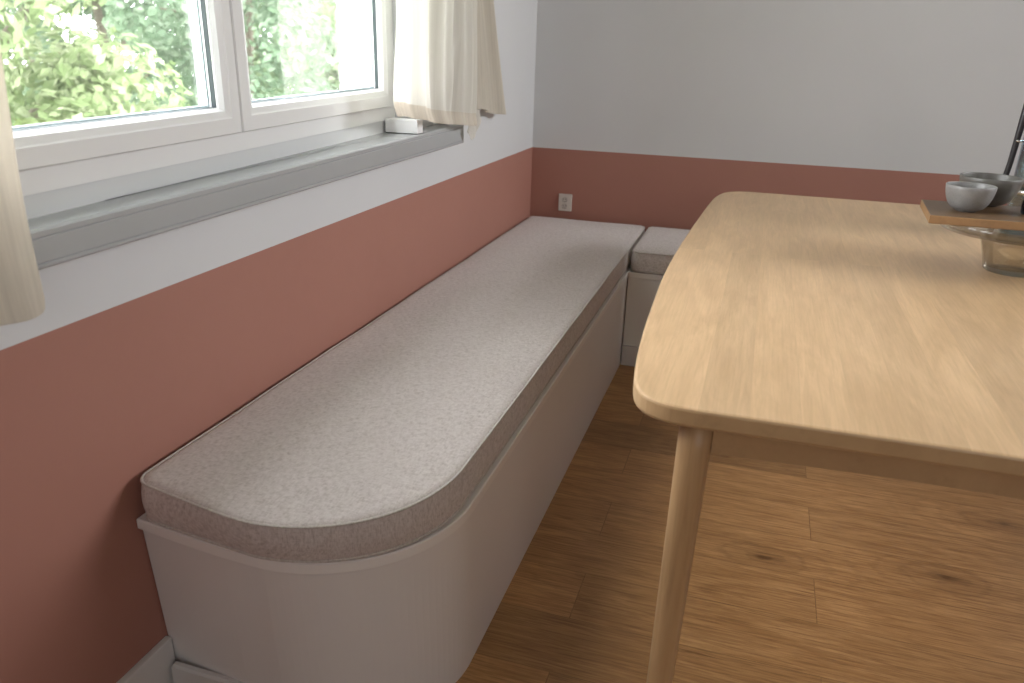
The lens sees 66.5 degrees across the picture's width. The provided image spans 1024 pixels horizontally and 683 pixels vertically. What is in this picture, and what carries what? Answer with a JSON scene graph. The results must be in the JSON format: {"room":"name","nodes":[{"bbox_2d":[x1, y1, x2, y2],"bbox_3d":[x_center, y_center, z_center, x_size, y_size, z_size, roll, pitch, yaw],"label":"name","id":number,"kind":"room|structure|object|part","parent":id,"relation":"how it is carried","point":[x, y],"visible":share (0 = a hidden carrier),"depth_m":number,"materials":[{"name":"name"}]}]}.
{"room":"dining room","nodes":[
{"label":"dining room","id":0,"kind":"room"},
{"bbox_2d":[0,0,537,682],"bbox_3d":[-0.933,-0.308,0.618,0.215,2.500,6.200,8,22,16],"label":"wall","id":1,"kind":"structure","parent":0,"point":[138,349],"depth_m":1.44,"materials":[{"name":"paint"}]},
{"bbox_2d":[117,636,175,682],"bbox_3d":[-1.231,1.235,-0.103,0.015,0.108,3.693,8,22,16],"label":"baseboard","id":2,"kind":"structure","parent":1,"relation":"attached to","point":[155,666],"depth_m":1.49,"materials":[{"name":"white wood"}]},
{"bbox_2d":[12,0,394,218],"bbox_3d":[-0.595,-0.921,1.349,0.142,1.244,1.600,7,22,14],"label":"window","id":3,"kind":"structure","parent":1,"relation":"in","point":[68,164],"depth_m":1.46,"materials":[{"name":"white plastic"}]},
{"bbox_3d":[-0.651,-0.809,0.999,0.057,1.127,0.783,7,22,14],"label":"sash","id":4,"kind":"part","parent":3,"relation":"part of","materials":[{"name":"white plastic"}]},
{"bbox_3d":[-0.588,-0.358,1.561,0.066,0.042,1.600,7,22,14],"label":"sub sill","id":5,"kind":"part","parent":3,"relation":"part of","materials":[{"name":"white plastic"}]},
{"bbox_3d":[-0.448,-1.070,1.686,0.057,1.127,0.733,7,22,14],"label":"sash","id":6,"kind":"part","parent":3,"relation":"part of","materials":[{"name":"white plastic"}]},
{"bbox_3d":[-0.456,-1.188,2.062,0.005,1.215,0.006,7,22,14],"label":"shutter rail","id":7,"kind":"part","parent":3,"relation":"part of","materials":[{"name":"metal"}]},
{"bbox_3d":[-0.438,-1.190,2.069,0.025,1.215,0.022,7,22,14],"label":"shutter rail","id":8,"kind":"part","parent":3,"relation":"part of","materials":[{"name":"white plastic"}]},
{"bbox_2d":[27,124,463,269],"bbox_3d":[-0.529,-0.333,1.604,0.130,0.072,2.065,8,22,16],"label":"window sill","id":9,"kind":"structure","parent":1,"relation":"attached to","point":[74,233],"depth_m":1.40,"materials":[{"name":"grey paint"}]},
{"bbox_2d":[385,117,422,133],"bbox_3d":[-0.304,-0.610,2.203,0.098,0.037,0.038,8,22,16],"label":"block","id":10,"kind":"object","parent":9,"relation":"on","point":[398,125],"visible":0.91,"depth_m":2.19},
{"bbox_3d":[-0.419,-1.612,1.194,0.108,0.018,2.900,8,22,16],"label":"curtain rod","id":11,"kind":"object","parent":1,"relation":"attached to","visible":0},
{"bbox_2d":[0,48,44,325],"bbox_3d":[-0.683,-0.591,0.491,0.045,1.408,0.629,8,22,16],"label":"window curtain","id":12,"kind":"object","parent":11,"relation":"hanging from","point":[22,299],"visible":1,"depth_m":0.96,"materials":[{"name":"beige fabric"}]},
{"bbox_2d":[393,0,505,139],"bbox_3d":[-0.139,-1.268,2.242,0.089,1.349,1.094,6,21,10],"label":"window curtain","id":13,"kind":"object","parent":11,"relation":"hanging from","point":[447,66],"visible":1,"depth_m":2.21,"materials":[{"name":"beige fabric"}]},
{"bbox_3d":[-0.185,-1.206,2.008,0.045,1.302,0.608,8,22,16],"label":"panel","id":14,"kind":"part","parent":13,"relation":"part of","materials":[{"name":"beige fabric"}]},
{"bbox_3d":[-0.085,-1.378,2.472,0.043,1.303,0.575,8,22,16],"label":"panel","id":15,"kind":"part","parent":13,"relation":"part of","materials":[{"name":"beige fabric"}]},
{"bbox_2d":[456,363,1023,682],"bbox_3d":[1.128,1.205,0.479,4.615,0.120,6.600,8,22,16],"label":"floor","id":16,"kind":"structure","parent":0,"point":[799,574],"depth_m":1.92,"materials":[{"name":"brown wood"}]},
{"bbox_2d":[137,264,630,682],"bbox_3d":[-0.043,0.128,2.516,0.551,0.392,2.547,8,22,16],"label":"storage bench","id":17,"kind":"object","parent":16,"relation":"on","point":[420,611],"visible":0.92,"depth_m":1.45,"materials":[{"name":"white paint"}]},
{"bbox_2d":[140,216,644,562],"bbox_3d":[-0.042,-0.094,2.410,0.538,0.094,2.551,8,22,16],"label":"bench cushion","id":18,"kind":"object","parent":17,"relation":"on","point":[373,445],"visible":0.94,"depth_m":1.61,"materials":[{"name":"fabric"}]},
{"bbox_2d":[621,269,663,366],"bbox_3d":[1.501,-0.038,3.073,2.046,0.392,0.509,8,22,16],"label":"storage bench","id":19,"kind":"object","parent":16,"relation":"on","point":[642,288],"visible":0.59,"depth_m":3.11,"materials":[{"name":"white paint"}]},
{"bbox_3d":[1.507,-0.213,3.010,2.046,0.020,0.504,8,22,16],"label":"lid","id":20,"kind":"part","parent":19,"relation":"part of","materials":[{"name":"white paint"}]},
{"bbox_2d":[631,227,689,274],"bbox_3d":[1.485,-0.266,2.985,2.000,0.094,0.502,8,22,16],"label":"bench cushion","id":21,"kind":"object","parent":19,"relation":"on","point":[653,253],"visible":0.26,"depth_m":3.05,"materials":[{"name":"fabric"}]},
{"bbox_2d":[633,192,1023,682],"bbox_3d":[0.992,0.187,1.943,1.224,0.741,1.929,8,22,16],"label":"dining table","id":22,"kind":"object","parent":16,"relation":"on","point":[873,338],"visible":0.97,"depth_m":1.30,"materials":[{"name":"brown wood"}]},
{"bbox_3d":[0.258,0.438,1.262,0.057,0.713,0.050,8,22,16],"label":"leg","id":23,"kind":"part","parent":22,"relation":"part of","materials":[{"name":"brown wood"}]},
{"bbox_2d":[940,224,1023,277],"bbox_3d":[1.175,-0.220,1.817,0.372,0.118,0.372,8,22,16],"label":"cake stand","id":24,"kind":"object","parent":22,"relation":"on","point":[992,239],"visible":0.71,"depth_m":1.78,"materials":[{"name":"clear glass"}]},
{"bbox_2d":[920,199,1023,230],"bbox_3d":[1.185,-0.279,1.776,0.464,0.018,0.220,8,22,16],"label":"serving board","id":25,"kind":"object","parent":24,"relation":"on","point":[935,212],"visible":0.86,"depth_m":1.74,"materials":[{"name":"brown wood"}]},
{"bbox_2d":[945,181,997,211],"bbox_3d":[1.046,-0.329,1.788,0.104,0.059,0.104,8,22,16],"label":"bowl","id":26,"kind":"object","parent":25,"relation":"on","point":[962,196],"visible":1,"depth_m":1.76,"materials":[{"name":"grey ceramic"}]},
{"bbox_2d":[959,172,1023,206],"bbox_3d":[1.139,-0.360,1.866,0.134,0.068,0.134,8,22,16],"label":"bowl","id":27,"kind":"object","parent":25,"relation":"on","point":[1009,186],"visible":0.56,"depth_m":1.82,"materials":[{"name":"grey ceramic"}]},
{"bbox_2d":[1020,196,1023,214],"bbox_3d":[1.186,-0.317,1.761,0.064,0.064,0.064,8,22,16],"label":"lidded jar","id":28,"kind":"object","parent":25,"relation":"on","point":[1022,205],"visible":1,"depth_m":1.77,"materials":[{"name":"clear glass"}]},
{"bbox_3d":[1.176,-0.261,1.802,0.372,0.032,0.372,8,22,16],"label":"plate","id":29,"kind":"part","parent":24,"relation":"part of","materials":[{"name":"clear glass"}]},
{"bbox_2d":[1003,104,1023,206],"bbox_3d":[1.450,-0.505,2.150,0.110,0.430,0.126,-14,26,-35],"label":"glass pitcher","id":30,"kind":"object","parent":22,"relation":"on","point":[1017,200],"visible":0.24,"depth_m":2.15,"materials":[{"name":"glass"}]},
{"bbox_3d":[1.392,-0.561,2.140,0.041,0.291,0.021,8,22,16],"label":"handle","id":31,"kind":"part","parent":30,"relation":"part of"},
{"bbox_2d":[530,0,1023,231],"bbox_3d":[2.129,-1.074,2.880,4.615,2.500,0.200,8,22,16],"label":"wall","id":32,"kind":"structure","parent":0,"point":[647,112],"depth_m":3.17,"materials":[{"name":"paint"}]},
{"bbox_2d":[558,193,571,210],"bbox_3d":[0.243,-0.634,3.561,0.061,0.077,0.009,8,22,16],"label":"wall socket","id":33,"kind":"object","parent":32,"relation":"attached to","point":[565,200],"visible":1,"depth_m":3.56,"materials":[{"name":"plastic"}]},
{"label":"outside","id":34,"kind":"structure","parent":0,"visible":0},
{"label":"ground","id":35,"kind":"structure","parent":34,"visible":0},
{"bbox_2d":[0,0,123,125],"bbox_3d":[-9.083,-5.553,14.749,3.260,7.094,2.755,8,22,16],"label":"leafy tree","id":36,"kind":"object","parent":35,"relation":"on","point":[4,9],"visible":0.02,"depth_m":14.76,"materials":[{"name":"green plant"}]},
{"bbox_2d":[0,0,193,125],"bbox_3d":[-4.346,-1.576,6.898,2.968,5.466,2.749,8,22,16],"label":"leafy tree","id":37,"kind":"object","parent":35,"relation":"on","point":[103,81],"visible":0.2,"depth_m":6.42,"materials":[{"name":"green plant"}]},
{"bbox_2d":[0,0,197,116],"bbox_3d":[-6.267,-4.105,12.029,2.890,6.463,2.996,8,22,16],"label":"leafy tree","id":38,"kind":"object","parent":35,"relation":"on","point":[99,13],"visible":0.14,"depth_m":11.83,"materials":[{"name":"green plant"}]},
{"bbox_2d":[91,0,197,106],"bbox_3d":[-8.055,-6.576,18.101,2.815,6.698,2.767,6,21,12],"label":"leafy tree","id":39,"kind":"object","parent":35,"relation":"on","point":[122,1],"visible":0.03,"depth_m":17.47,"materials":[{"name":"green plant"}]},
{"bbox_2d":[101,0,337,113],"bbox_3d":[-3.392,-2.801,9.898,3.124,5.683,2.903,8,22,16],"label":"leafy tree","id":40,"kind":"object","parent":35,"relation":"on","point":[293,15],"visible":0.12,"depth_m":8.98,"materials":[{"name":"green plant"}]},
{"bbox_2d":[172,0,322,102],"bbox_3d":[-5.130,-5.097,15.515,2.780,5.922,2.602,-10,23,-28],"label":"leafy tree","id":41,"kind":"object","parent":35,"relation":"on","point":[256,60],"visible":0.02,"depth_m":14.67,"materials":[{"name":"green plant"}]},
{"bbox_2d":[253,2,291,93],"bbox_3d":[-6.842,-7.779,21.185,2.681,6.834,2.555,7,21,13],"label":"leafy tree","id":42,"kind":"object","parent":35,"relation":"on","point":[262,29],"visible":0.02,"depth_m":21.02,"materials":[{"name":"green plant"}]},
{"bbox_2d":[287,0,340,93],"bbox_3d":[-2.211,-3.799,13.150,2.970,5.315,2.827,19,27,38],"label":"leafy tree","id":43,"kind":"object","parent":35,"relation":"on","point":[333,77],"visible":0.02,"depth_m":12.08,"materials":[{"name":"green plant"}]},
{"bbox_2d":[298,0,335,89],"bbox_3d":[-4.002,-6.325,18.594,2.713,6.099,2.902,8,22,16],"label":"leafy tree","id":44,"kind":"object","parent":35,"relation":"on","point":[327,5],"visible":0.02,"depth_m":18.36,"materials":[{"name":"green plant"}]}
]}

